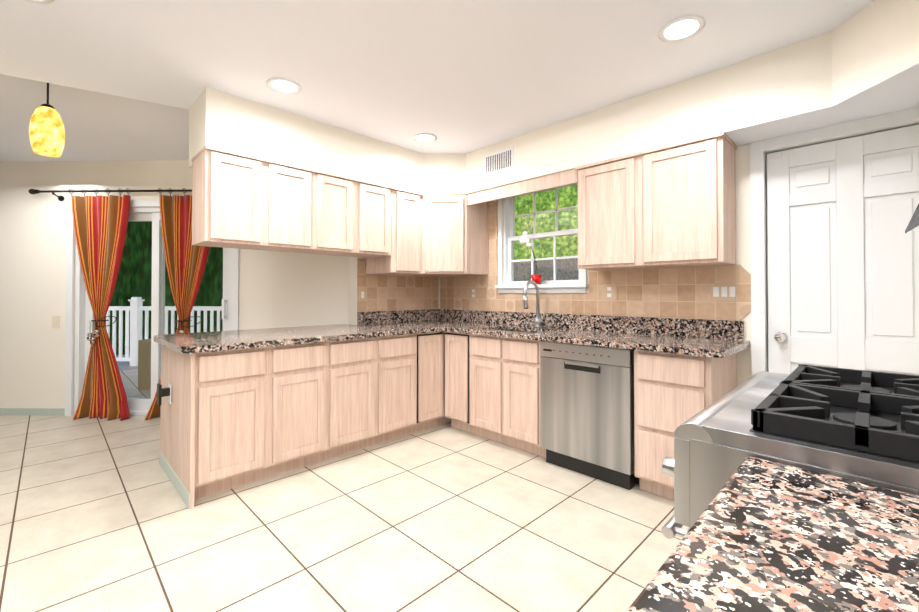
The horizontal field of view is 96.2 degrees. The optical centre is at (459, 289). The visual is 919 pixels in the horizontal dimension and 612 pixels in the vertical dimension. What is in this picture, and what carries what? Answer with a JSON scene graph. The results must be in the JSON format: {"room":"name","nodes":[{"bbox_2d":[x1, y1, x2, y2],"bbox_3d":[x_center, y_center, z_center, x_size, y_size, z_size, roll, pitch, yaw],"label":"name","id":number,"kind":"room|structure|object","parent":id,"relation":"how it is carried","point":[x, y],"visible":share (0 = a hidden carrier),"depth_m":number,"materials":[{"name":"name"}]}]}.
{"room":"kitchen","nodes":[
{"label":"kitchen","id":0,"kind":"room"},
{"bbox_2d":[0,160,348,414],"bbox_3d":[-3.403,-0.013,4.182,5.100,2.540,0.150,0,-1,2],"label":"wall","id":1,"kind":"structure","parent":0,"point":[277,289],"depth_m":4.12,"materials":[{"name":"white paint"}]},
{"bbox_2d":[0,408,64,415],"bbox_3d":[-4.935,1.222,4.130,1.416,0.070,1.486,1,-1,-45],"label":"baseboard","id":2,"kind":"structure","parent":1,"relation":"attached to","point":[37,411],"depth_m":4.00,"materials":[{"name":"grey wood"}]},
{"bbox_2d":[52,316,60,327],"bbox_3d":[-4.025,0.327,4.117,0.059,0.120,0.062,1,-1,-45],"label":"light switch","id":3,"kind":"object","parent":1,"relation":"attached to","point":[56,321],"visible":1,"depth_m":4.11,"materials":[{"name":"beige plastic"}]},
{"bbox_2d":[28,189,191,200],"bbox_3d":[-3.115,-0.934,4.059,2.217,0.105,0.109,0,-1,1],"label":"curtain rod","id":4,"kind":"object","parent":1,"relation":"attached to","point":[36,191],"visible":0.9,"depth_m":4.03,"materials":[{"name":"brown metal"}]},
{"bbox_2d":[68,188,129,195],"bbox_3d":[-3.522,-0.947,4.035,0.577,0.076,0.065,0,-1,0],"label":"curtain rings","id":5,"kind":"object","parent":4,"relation":"hanging from","point":[107,188],"depth_m":4.03,"materials":[{"name":"brown metal"}]},
{"bbox_2d":[71,195,130,420],"bbox_3d":[-3.503,0.169,4.008,0.625,2.166,0.132,0,-1,2],"label":"curtain","id":6,"kind":"object","parent":4,"relation":"hanging from","point":[100,225],"visible":0.92,"depth_m":4.02,"materials":[{"name":"fabric"}]},
{"bbox_2d":[87,316,116,344],"bbox_3d":[-3.427,0.397,4.009,0.295,0.283,0.164,0,-1,-3],"label":"tieback","id":7,"kind":"object","parent":6,"relation":"attached to","point":[90,338],"depth_m":3.94,"materials":[{"name":"brown metal"}]},
{"bbox_2d":[144,195,209,419],"bbox_3d":[-2.683,0.168,3.984,0.690,2.166,0.133,0,-1,1],"label":"curtain","id":8,"kind":"object","parent":4,"relation":"hanging from","point":[186,260],"visible":0.5,"depth_m":4.00,"materials":[{"name":"fabric"}]},
{"bbox_2d":[158,188,201,333],"bbox_3d":[-2.657,-0.223,4.004,0.397,1.524,0.414,1,-1,-45],"label":"curtain rings","id":9,"kind":"object","parent":4,"relation":"hanging from","point":[181,330],"visible":0.44,"depth_m":3.93,"materials":[{"name":"brown metal"}]},
{"bbox_2d":[65,200,238,415],"bbox_3d":[-3.044,0.187,4.149,1.740,2.140,0.172,0,-1,2],"label":"sliding glass door","id":10,"kind":"structure","parent":1,"relation":"attached to","point":[144,210],"depth_m":4.12,"materials":[{"name":"white"}]},
{"bbox_2d":[0,369,689,611],"bbox_3d":[-2.753,1.292,2.680,6.650,0.100,8.980,1,-1,-45],"label":"floor","id":11,"kind":"structure","parent":0,"point":[97,514],"depth_m":2.10,"materials":[{"name":"tile"}]},
{"bbox_2d":[157,331,450,508],"bbox_3d":[-0.955,0.813,3.518,2.622,0.875,0.888,1,-1,-45],"label":"base cabinet","id":12,"kind":"object","parent":11,"relation":"on","point":[230,419],"visible":0.96,"depth_m":2.76,"materials":[{"name":"brown wood"}]},
{"bbox_2d":[154,309,441,353],"bbox_3d":[-1.180,0.289,3.286,1.920,0.162,0.945,1,-1,-45],"label":"countertop","id":13,"kind":"structure","parent":12,"relation":"on","point":[370,324],"depth_m":3.12,"materials":[{"name":"stone"}]},
{"bbox_2d":[540,341,634,489],"bbox_3d":[1.021,0.809,2.945,0.614,0.872,0.655,1,-1,-45],"label":"dishwasher","id":14,"kind":"object","parent":11,"relation":"on","point":[587,409],"visible":0.85,"depth_m":2.70,"materials":[{"name":"silver metal"}]},
{"bbox_2d":[445,330,736,499],"bbox_3d":[0.814,0.810,3.168,0.607,0.875,2.113,1,-1,-45],"label":"base cabinet","id":15,"kind":"object","parent":11,"relation":"on","point":[492,387],"visible":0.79,"depth_m":3.01,"materials":[{"name":"brown wood"}]},
{"bbox_2d":[442,309,749,357],"bbox_3d":[0.558,0.290,3.382,0.678,0.162,2.908,1,-1,-45],"label":"countertop","id":16,"kind":"structure","parent":15,"relation":"on","point":[711,338],"depth_m":2.97,"materials":[{"name":"stone"}]},
{"bbox_2d":[523,281,550,327],"bbox_3d":[0.631,0.129,3.563,0.236,0.408,0.257,1,-1,-45],"label":"faucet","id":17,"kind":"object","parent":16,"relation":"on","point":[538,321],"visible":1,"depth_m":3.60,"materials":[{"name":"silver metal"}]},
{"bbox_2d":[662,364,918,538],"bbox_3d":[0.989,0.719,0.876,0.800,0.970,0.825,1,-1,-45],"label":"range","id":18,"kind":"object","parent":11,"relation":"on","point":[858,425],"visible":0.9,"depth_m":0.81,"materials":[{"name":"silver metal"}]},
{"bbox_3d":[0.570,0.780,0.319,0.571,0.875,0.632,1,-1,-45],"label":"base cabinet","id":19,"kind":"object","parent":11,"relation":"on","visible":0},
{"bbox_2d":[626,457,918,611],"bbox_3d":[0.548,0.320,0.320,0.606,0.039,0.657,1,-1,-45],"label":"countertop","id":20,"kind":"structure","parent":19,"relation":"on","point":[762,535],"depth_m":0.48,"materials":[{"name":"stone"}]},
{"bbox_2d":[349,256,438,324],"bbox_3d":[-0.652,-0.051,4.340,1.050,2.620,0.150,1,-1,-45],"label":"wall","id":21,"kind":"structure","parent":0,"point":[352,290],"depth_m":3.98,"materials":[{"name":"white paint"}]},
{"bbox_2d":[357,258,440,311],"bbox_3d":[-0.601,-0.037,4.268,1.020,0.508,0.023,1,-1,-45],"label":"tile backsplash","id":22,"kind":"structure","parent":21,"relation":"attached to","point":[383,292],"depth_m":4.22,"materials":[{"name":"beige tile"}]},
{"bbox_2d":[359,289,365,300],"bbox_3d":[-0.926,0.055,3.942,0.075,0.120,0.008,1,-1,-45],"label":"electrical outlet","id":23,"kind":"object","parent":22,"relation":"attached to","point":[362,294],"visible":1,"depth_m":3.94,"materials":[{"name":"beige plastic"}]},
{"bbox_2d":[365,187,487,276],"bbox_3d":[-0.310,-0.523,4.050,0.959,0.759,0.729,1,-1,-45],"label":"upper cabinet","id":24,"kind":"object","parent":21,"relation":"attached to","point":[439,235],"visible":0.94,"depth_m":3.90,"materials":[{"name":"brown wood"}]},
{"bbox_2d":[0,0,874,161],"bbox_3d":[-2.961,-1.953,1.797,8.239,1.368,7.974,1,-1,-45],"label":"ceiling","id":25,"kind":"structure","parent":0,"point":[461,76],"depth_m":2.34,"materials":[{"name":"white paint"}]},
{"bbox_2d":[26,0,53,3],"bbox_3d":[-1.889,-1.302,1.775,0.210,0.008,0.210,1,-1,-45],"label":"recessed light","id":26,"kind":"object","parent":25,"relation":"in","point":[43,1],"visible":1,"depth_m":1.86,"materials":[{"name":"white"}]},
{"bbox_2d":[29,83,64,156],"bbox_3d":[-2.876,-1.373,2.881,0.180,0.865,0.180,1,-1,-45],"label":"light","id":27,"kind":"object","parent":25,"relation":"hanging from","point":[46,132],"visible":1,"depth_m":2.83,"materials":[{"name":"yellow glass"}]},
{"bbox_2d":[266,77,301,93],"bbox_3d":[-1.116,-1.294,2.629,0.210,0.008,0.210,1,-1,-45],"label":"recessed light","id":28,"kind":"object","parent":25,"relation":"in","point":[283,85],"visible":1,"depth_m":2.62,"materials":[{"name":"white"}]},
{"bbox_2d":[413,133,436,142],"bbox_3d":[-0.294,-1.285,3.504,0.210,0.008,0.210,1,-1,-45],"label":"recessed light","id":29,"kind":"object","parent":25,"relation":"in","point":[424,137],"visible":1,"depth_m":3.49,"materials":[{"name":"white"}]},
{"bbox_2d":[658,15,705,42],"bbox_3d":[1.110,-1.299,2.065,0.210,0.008,0.210,1,-1,-45],"label":"recessed light","id":30,"kind":"object","parent":25,"relation":"in","point":[682,28],"visible":1,"depth_m":2.06,"materials":[{"name":"white"}]},
{"bbox_2d":[189,0,918,193],"bbox_3d":[-0.375,-1.115,1.840,4.200,0.383,4.100,1,-1,-45],"label":"soffit","id":31,"kind":"structure","parent":0,"point":[863,63],"depth_m":2.65,"materials":[{"name":"white paint"}]},
{"bbox_2d":[191,145,266,249],"bbox_3d":[-1.617,-0.610,2.885,0.363,0.608,0.360,1,-1,-45],"label":"upper cabinet","id":32,"kind":"object","parent":31,"relation":"attached to","point":[244,201],"depth_m":2.76,"materials":[{"name":"brown wood"}]},
{"bbox_2d":[251,159,318,252],"bbox_3d":[-1.360,-0.608,3.141,0.362,0.608,0.360,1,-1,-45],"label":"upper cabinet","id":33,"kind":"object","parent":31,"relation":"attached to","point":[292,190],"depth_m":3.04,"materials":[{"name":"brown wood"}]},
{"bbox_2d":[307,170,358,256],"bbox_3d":[-1.103,-0.605,3.397,0.363,0.608,0.360,1,-1,-45],"label":"upper cabinet","id":34,"kind":"object","parent":31,"relation":"attached to","point":[338,194],"depth_m":3.30,"materials":[{"name":"brown wood"}]},
{"bbox_2d":[355,179,392,257],"bbox_3d":[-0.847,-0.603,3.652,0.360,0.608,0.360,1,-1,-45],"label":"upper cabinet","id":35,"kind":"object","parent":31,"relation":"attached to","point":[374,198],"depth_m":3.53,"materials":[{"name":"brown wood"}]},
{"bbox_2d":[484,146,513,176],"bbox_3d":[0.343,-1.118,3.621,0.008,0.200,0.330,1,-1,-45],"label":"air vent grille","id":36,"kind":"object","parent":31,"relation":"attached to","point":[499,161],"visible":1,"depth_m":3.61,"materials":[{"name":"white metal"}]},
{"bbox_2d":[439,144,751,385],"bbox_3d":[1.219,-0.061,3.311,0.150,2.620,4.250,1,-1,-45],"label":"wall","id":37,"kind":"structure","parent":0,"point":[743,227],"depth_m":2.62,"materials":[{"name":"white paint"}]},
{"bbox_2d":[495,183,588,292],"bbox_3d":[0.753,-0.467,3.747,0.198,1.000,0.960,1,-1,-45],"label":"window","id":38,"kind":"structure","parent":37,"relation":"in","point":[511,285],"depth_m":3.84,"materials":[{"name":"white wood"}]},
{"bbox_2d":[520,231,548,283],"bbox_3d":[0.674,-0.288,3.729,0.094,0.492,0.298,1,-1,-45],"label":"orchid","id":39,"kind":"object","parent":38,"relation":"on","point":[536,278],"visible":0.9,"depth_m":3.73,"materials":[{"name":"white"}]},
{"bbox_2d":[441,200,750,320],"bbox_3d":[0.795,-0.344,3.617,0.021,1.109,2.919,1,-1,-45],"label":"tile backsplash","id":40,"kind":"structure","parent":37,"relation":"attached to","point":[678,292],"depth_m":3.12,"materials":[{"name":"beige tile"}]},
{"bbox_2d":[471,288,475,298],"bbox_3d":[0.145,0.043,4.265,0.007,0.120,0.075,1,-1,-45],"label":"electrical outlet","id":41,"kind":"object","parent":40,"relation":"attached to","point":[473,293],"visible":1,"depth_m":4.26,"materials":[{"name":"beige plastic"}]},
{"bbox_2d":[602,284,616,299],"bbox_3d":[1.174,0.023,3.230,0.007,0.120,0.120,1,-1,-45],"label":"electrical outlet","id":42,"kind":"object","parent":40,"relation":"attached to","point":[609,291],"visible":1,"depth_m":3.23,"materials":[{"name":"beige plastic"}]},
{"bbox_2d":[713,282,734,300],"bbox_3d":[1.721,0.017,2.680,0.008,0.120,0.124,1,-1,-45],"label":"light switch","id":43,"kind":"object","parent":40,"relation":"attached to","point":[723,291],"visible":1,"depth_m":2.68,"materials":[{"name":"beige plastic"}]},
{"bbox_2d":[572,152,639,269],"bbox_3d":[1.149,-0.534,3.034,0.324,0.760,0.461,1,-1,-45],"label":"upper cabinet","id":44,"kind":"object","parent":37,"relation":"attached to","point":[609,189],"depth_m":2.91,"materials":[{"name":"brown wood"}]},
{"bbox_2d":[640,132,736,267],"bbox_3d":[1.483,-0.538,2.699,0.324,0.760,0.485,1,-1,-45],"label":"upper cabinet","id":45,"kind":"object","parent":37,"relation":"attached to","point":[671,205],"depth_m":2.56,"materials":[{"name":"brown wood"}]},
{"bbox_2d":[750,107,918,375],"bbox_3d":[2.196,0.158,2.312,0.166,2.160,0.900,1,-1,-45],"label":"door frame","id":46,"kind":"structure","parent":37,"relation":"attached to","point":[760,150],"depth_m":2.54,"materials":[{"name":"white wood"}]},
{"bbox_2d":[767,124,918,374],"bbox_3d":[2.160,0.189,2.277,0.121,2.073,0.750,1,-1,-45],"label":"back door","id":47,"kind":"structure","parent":37,"relation":"in","point":[843,265],"depth_m":2.31,"materials":[{"name":"white wood"}]},
{"bbox_3d":[0.362,-0.100,-0.435,6.650,2.620,0.150,1,-1,-45],"label":"wall","id":48,"kind":"structure","parent":0,"visible":0},
{"bbox_2d":[905,204,918,232],"bbox_3d":[1.139,-0.549,0.752,0.800,0.773,0.422,1,-1,-45],"label":"range hood","id":49,"kind":"object","parent":48,"relation":"attached to","point":[913,222],"visible":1,"depth_m":1.02,"materials":[{"name":"silver metal"}]},
{"label":"outside","id":50,"kind":"structure","parent":0,"visible":0},
{"bbox_2d":[116,355,137,370],"bbox_3d":[-4.496,1.359,6.303,10.000,0.080,4.040,0,-1,2],"label":"deck","id":51,"kind":"object","parent":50,"point":[125,365],"depth_m":7.08,"materials":[{"name":"grey wood"}]},
{"bbox_2d":[138,339,150,389],"bbox_3d":[-3.967,0.959,5.538,0.198,0.705,0.650,0,-1,2],"label":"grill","id":52,"kind":"object","parent":51,"relation":"on","point":[144,358],"depth_m":5.21,"materials":[{"name":"beige"}]},
{"bbox_2d":[106,297,221,365],"bbox_3d":[-4.474,0.733,7.129,6.250,1.190,6.559,1,-1,-45],"label":"railing","id":53,"kind":"object","parent":51,"relation":"on","point":[137,308],"depth_m":7.13,"materials":[{"name":"white wood"}]},
{"bbox_2d":[514,184,578,280],"bbox_3d":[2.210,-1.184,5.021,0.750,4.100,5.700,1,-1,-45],"label":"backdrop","id":54,"kind":"structure","parent":50,"point":[564,216],"depth_m":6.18,"materials":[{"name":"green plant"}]},
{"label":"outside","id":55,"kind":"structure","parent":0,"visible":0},
{"bbox_2d":[105,221,222,354],"bbox_3d":[-4.902,-0.684,9.857,16.000,8.000,2.800,0,-1,2],"label":"outdoor view","id":56,"kind":"object","parent":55,"point":[204,294],"depth_m":11.25,"materials":[{"name":"green plant"}]}
]}

